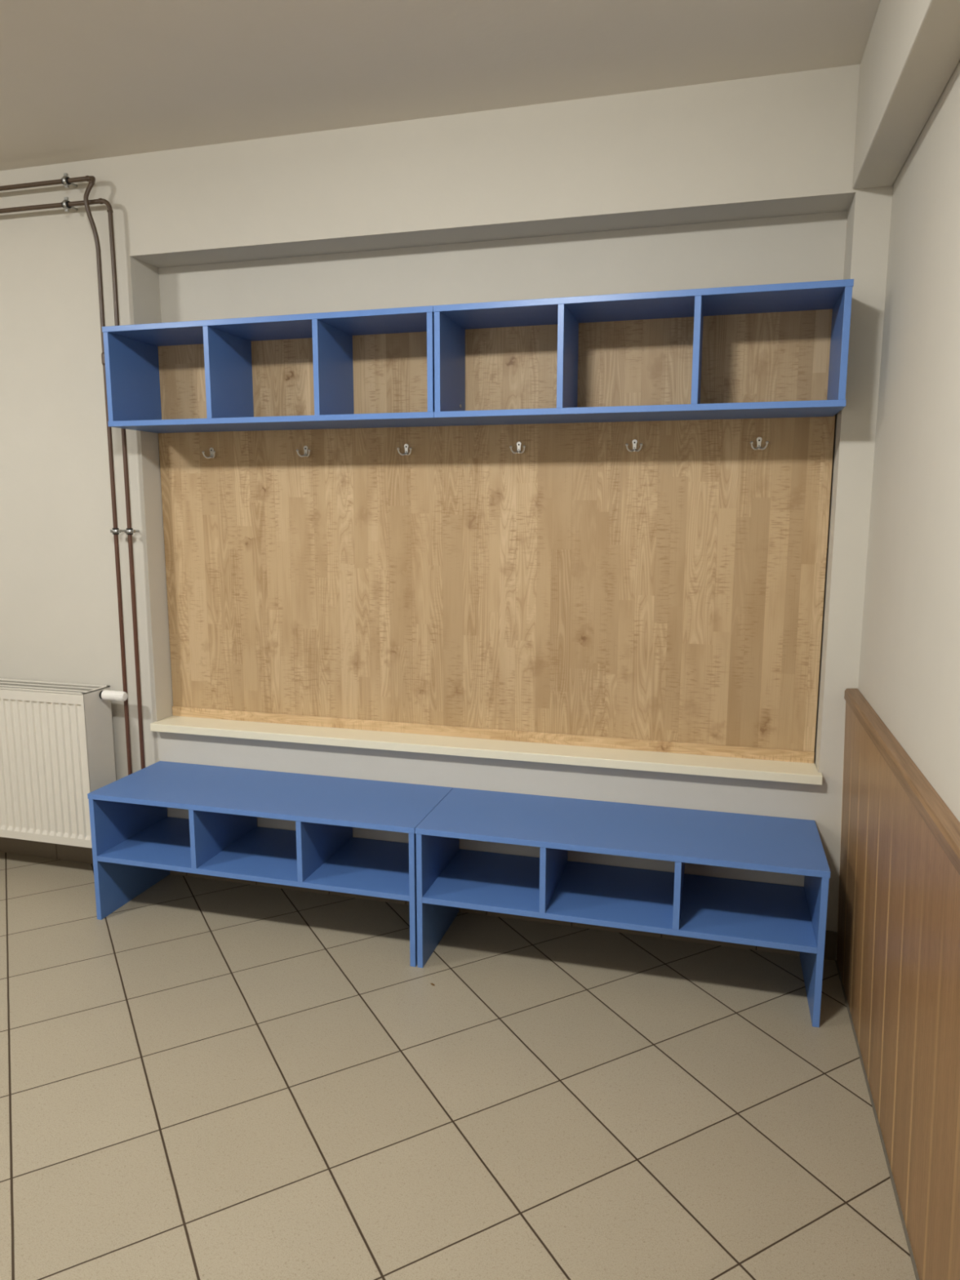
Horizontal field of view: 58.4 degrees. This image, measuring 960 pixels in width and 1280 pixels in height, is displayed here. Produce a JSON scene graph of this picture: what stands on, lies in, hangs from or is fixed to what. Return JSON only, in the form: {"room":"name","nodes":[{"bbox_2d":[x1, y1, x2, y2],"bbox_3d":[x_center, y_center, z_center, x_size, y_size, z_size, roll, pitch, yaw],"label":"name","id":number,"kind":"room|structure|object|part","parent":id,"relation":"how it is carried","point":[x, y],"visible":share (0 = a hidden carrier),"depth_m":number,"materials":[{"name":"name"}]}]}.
{"room":"changing room","nodes":[
{"label":"changing room","id":0,"kind":"room"},
{"bbox_2d":[0,0,880,170],"bbox_3d":[-2.139,-1.396,0.925,5.773,0.080,4.960,2,9,15],"label":"ceiling","id":1,"kind":"structure","parent":0,"point":[81,80],"depth_m":2.31,"materials":[{"name":"paint"}]},
{"bbox_2d":[0,64,893,959],"bbox_3d":[-1.517,-0.413,3.370,5.773,2.607,0.260,2,9,15],"label":"wall","id":2,"kind":"structure","parent":0,"point":[748,181],"depth_m":2.83,"materials":[{"name":"white paint"}]},
{"bbox_2d":[0,678,128,848],"bbox_3d":[-1.801,0.458,3.352,1.006,0.594,0.179,2,9,15],"label":"radiator","id":3,"kind":"object","parent":2,"relation":"attached to","point":[57,747],"visible":0.97,"depth_m":3.22,"materials":[{"name":"white metal"}]},
{"bbox_3d":[-1.872,0.469,3.290,0.895,0.586,0.016,2,9,15],"label":"panel","id":4,"kind":"part","parent":3,"relation":"part of","materials":[{"name":"white metal"}]},
{"bbox_2d":[0,678,110,694],"bbox_3d":[-1.855,0.167,3.304,0.903,0.004,0.143,2,9,15],"label":"grille","id":5,"kind":"object","parent":3,"relation":"attached to","point":[7,686],"depth_m":3.22,"materials":[{"name":"white metal"}]},
{"bbox_2d":[0,173,132,775],"bbox_3d":[-2.729,-0.411,3.527,2.952,2.550,0.085,2,9,15],"label":"pipe","id":6,"kind":"object","parent":2,"relation":"attached to","point":[65,180],"visible":0.93,"depth_m":3.07,"materials":[{"name":"metal"}]},
{"bbox_2d":[0,196,145,768],"bbox_3d":[-2.698,-0.373,3.534,3.012,2.474,0.065,2,9,15],"label":"pipe","id":7,"kind":"object","parent":2,"relation":"attached to","point":[66,204],"visible":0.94,"depth_m":3.08,"materials":[{"name":"brown paint"}]},
{"bbox_2d":[0,836,837,960],"bbox_3d":[-1.559,0.848,3.435,5.562,0.094,0.009,2,9,15],"label":"baseboard","id":8,"kind":"structure","parent":2,"relation":"attached to","point":[7,845],"depth_m":3.15,"materials":[{"name":"tile"}]},
{"bbox_2d":[150,715,822,785],"bbox_3d":[-0.074,0.364,3.014,2.366,0.030,0.197,2,9,15],"label":"window sill","id":9,"kind":"structure","parent":2,"relation":"attached to","point":[606,757],"depth_m":2.91,"materials":[{"name":"beige wood"}]},
{"bbox_2d":[157,309,835,763],"bbox_3d":[-0.059,-0.364,2.967,2.347,1.424,0.066,2,9,15],"label":"panel","id":10,"kind":"object","parent":2,"relation":"attached to","point":[578,588],"visible":0.75,"depth_m":2.90,"materials":[{"name":"brown wood"}]},
{"bbox_2d":[201,447,215,458],"bbox_3d":[-0.985,-0.683,3.135,0.054,0.040,0.026,2,9,15],"label":"coat hook","id":11,"kind":"object","parent":10,"relation":"attached to","point":[212,451],"visible":1,"depth_m":3.14,"materials":[{"name":"silver metal"}]},
{"bbox_3d":[-0.982,-0.685,3.145,0.018,0.038,0.003,2,9,15],"label":"mounting plate","id":12,"kind":"part","parent":11,"relation":"part of","materials":[{"name":"silver metal"}]},
{"bbox_2d":[102,305,458,433],"bbox_3d":[-0.669,-0.886,2.886,1.170,0.327,0.272,2,9,15],"label":"wall shelf","id":13,"kind":"object","parent":10,"relation":"attached to","point":[131,351],"visible":0.79,"depth_m":2.87,"materials":[{"name":"blue wood"}]},
{"bbox_3d":[-1.222,-0.910,3.037,0.018,0.291,0.271,2,9,15],"label":"panel","id":14,"kind":"part","parent":13,"relation":"part of","materials":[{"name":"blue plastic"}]},
{"bbox_3d":[-0.116,-0.862,2.736,0.018,0.291,0.271,2,9,15],"label":"panel","id":15,"kind":"part","parent":13,"relation":"part of","materials":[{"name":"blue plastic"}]},
{"bbox_2d":[296,445,310,457],"bbox_3d":[-0.621,-0.667,3.035,0.054,0.040,0.026,2,9,15],"label":"coat hook","id":16,"kind":"object","parent":10,"relation":"attached to","point":[305,447],"visible":1,"depth_m":3.04,"materials":[{"name":"silver metal"}]},
{"bbox_3d":[-0.618,-0.669,3.046,0.018,0.038,0.003,2,9,15],"label":"mounting plate","id":17,"kind":"part","parent":16,"relation":"part of","materials":[{"name":"silver metal"}]},
{"bbox_2d":[396,444,412,455],"bbox_3d":[-0.255,-0.651,2.936,0.054,0.040,0.026,2,9,15],"label":"coat hook","id":18,"kind":"object","parent":10,"relation":"attached to","point":[406,446],"visible":1,"depth_m":2.94,"materials":[{"name":"silver metal"}]},
{"bbox_3d":[-0.252,-0.654,2.947,0.018,0.038,0.003,2,9,15],"label":"mounting plate","id":19,"kind":"part","parent":18,"relation":"part of","materials":[{"name":"silver metal"}]},
{"bbox_2d":[509,441,525,453],"bbox_3d":[0.126,-0.634,2.832,0.054,0.040,0.026,2,9,15],"label":"coat hook","id":20,"kind":"object","parent":10,"relation":"attached to","point":[518,443],"visible":1,"depth_m":2.84,"materials":[{"name":"silver metal"}]},
{"bbox_3d":[0.129,-0.637,2.843,0.018,0.038,0.003,2,9,15],"label":"mounting plate","id":21,"kind":"part","parent":20,"relation":"part of","materials":[{"name":"silver metal"}]},
{"bbox_2d":[625,439,642,452],"bbox_3d":[0.491,-0.619,2.733,0.054,0.040,0.026,2,9,15],"label":"coat hook","id":22,"kind":"object","parent":10,"relation":"attached to","point":[634,442],"visible":1,"depth_m":2.74,"materials":[{"name":"silver metal"}]},
{"bbox_3d":[0.494,-0.621,2.744,0.018,0.038,0.003,2,9,15],"label":"mounting plate","id":23,"kind":"part","parent":22,"relation":"part of","materials":[{"name":"silver metal"}]},
{"bbox_2d":[433,279,853,426],"bbox_3d":[0.460,-0.837,2.578,1.171,0.327,0.272,2,9,15],"label":"wall shelf","id":24,"kind":"object","parent":10,"relation":"attached to","point":[451,321],"visible":1,"depth_m":2.52,"materials":[{"name":"blue wood"}]},
{"bbox_3d":[-0.094,-0.861,2.729,0.018,0.291,0.271,2,9,15],"label":"panel","id":25,"kind":"part","parent":24,"relation":"part of","materials":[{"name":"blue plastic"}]},
{"bbox_3d":[1.014,-0.813,2.428,0.018,0.291,0.271,2,9,15],"label":"panel","id":26,"kind":"part","parent":24,"relation":"part of","materials":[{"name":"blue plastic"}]},
{"bbox_2d":[750,436,768,449],"bbox_3d":[0.856,-0.603,2.634,0.054,0.040,0.026,2,9,15],"label":"coat hook","id":27,"kind":"object","parent":10,"relation":"attached to","point":[759,439],"visible":1,"depth_m":2.64,"materials":[{"name":"silver metal"}]},
{"bbox_3d":[0.859,-0.605,2.644,0.018,0.038,0.003,2,9,15],"label":"mounting plate","id":28,"kind":"part","parent":27,"relation":"part of","materials":[{"name":"silver metal"}]},
{"bbox_2d":[0,852,915,1279],"bbox_3d":[-2.143,1.260,1.336,5.773,0.080,4.960,2,9,15],"label":"floor","id":29,"kind":"structure","parent":0,"point":[201,1078],"depth_m":2.06,"materials":[{"name":"tile"}]},
{"bbox_2d":[87,760,453,967],"bbox_3d":[-0.710,0.739,2.974,1.172,0.452,0.396,2,9,15],"label":"bench","id":30,"kind":"object","parent":29,"relation":"on","point":[135,845],"visible":0.84,"depth_m":2.91,"materials":[{"name":"blue wood"}]},
{"bbox_3d":[-1.264,0.724,3.127,0.018,0.434,0.394,2,9,15],"label":"panel","id":31,"kind":"part","parent":30,"relation":"part of","materials":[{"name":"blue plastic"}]},
{"bbox_3d":[-0.710,0.524,2.941,1.172,0.018,0.396,2,9,15],"label":"seat","id":32,"kind":"part","parent":30,"relation":"part of","materials":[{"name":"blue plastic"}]},
{"bbox_3d":[-0.156,0.772,2.825,0.018,0.434,0.394,2,9,15],"label":"panel","id":33,"kind":"part","parent":30,"relation":"part of","materials":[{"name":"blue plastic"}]},
{"bbox_2d":[414,787,830,1027],"bbox_3d":[0.421,0.788,2.666,1.173,0.452,0.396,2,9,15],"label":"bench","id":34,"kind":"object","parent":29,"relation":"on","point":[450,877],"visible":1,"depth_m":2.60,"materials":[{"name":"blue wood"}]},
{"bbox_3d":[-0.133,0.773,2.819,0.018,0.434,0.394,2,9,15],"label":"panel","id":35,"kind":"part","parent":34,"relation":"part of","materials":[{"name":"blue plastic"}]},
{"bbox_3d":[0.421,0.573,2.633,1.173,0.018,0.396,2,9,15],"label":"seat","id":36,"kind":"part","parent":34,"relation":"part of","materials":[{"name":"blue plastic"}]},
{"bbox_3d":[0.976,0.821,2.517,0.018,0.434,0.394,2,9,15],"label":"panel","id":37,"kind":"part","parent":34,"relation":"part of","materials":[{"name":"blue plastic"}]},
{"bbox_2d":[857,61,959,822],"bbox_3d":[0.559,0.070,0.263,0.100,2.607,4.700,2,9,15],"label":"wall","id":38,"kind":"structure","parent":0,"point":[909,669],"depth_m":1.90,"materials":[{"name":"white paint"}]},
{"bbox_2d":[835,960,919,1279],"bbox_3d":[0.513,1.347,0.525,0.006,0.002,4.580,2,9,15],"label":"trim","id":39,"kind":"structure","parent":38,"relation":"attached to","point":[911,1254],"depth_m":1.94,"materials":[{"name":"brown wood"}]},
{"bbox_2d":[836,688,959,1279],"bbox_3d":[0.506,0.914,0.465,0.036,0.876,4.590,2,9,15],"label":"wainscot panel","id":40,"kind":"object","parent":38,"relation":"attached to","point":[898,944],"visible":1,"depth_m":1.72,"materials":[{"name":"brown wood"}]},
{"bbox_3d":[0.507,0.498,0.400,0.036,0.034,4.589,2,9,15],"label":"cap rail","id":41,"kind":"part","parent":40,"relation":"part of","materials":[{"name":"brown wood"}]},
{"bbox_2d":[852,0,959,189],"bbox_3d":[0.475,-1.072,0.162,0.104,0.321,4.600,2,9,15],"label":"beam","id":42,"kind":"structure","parent":38,"relation":"attached to","point":[912,52],"depth_m":1.90,"materials":[{"name":"white paint"}]}
]}

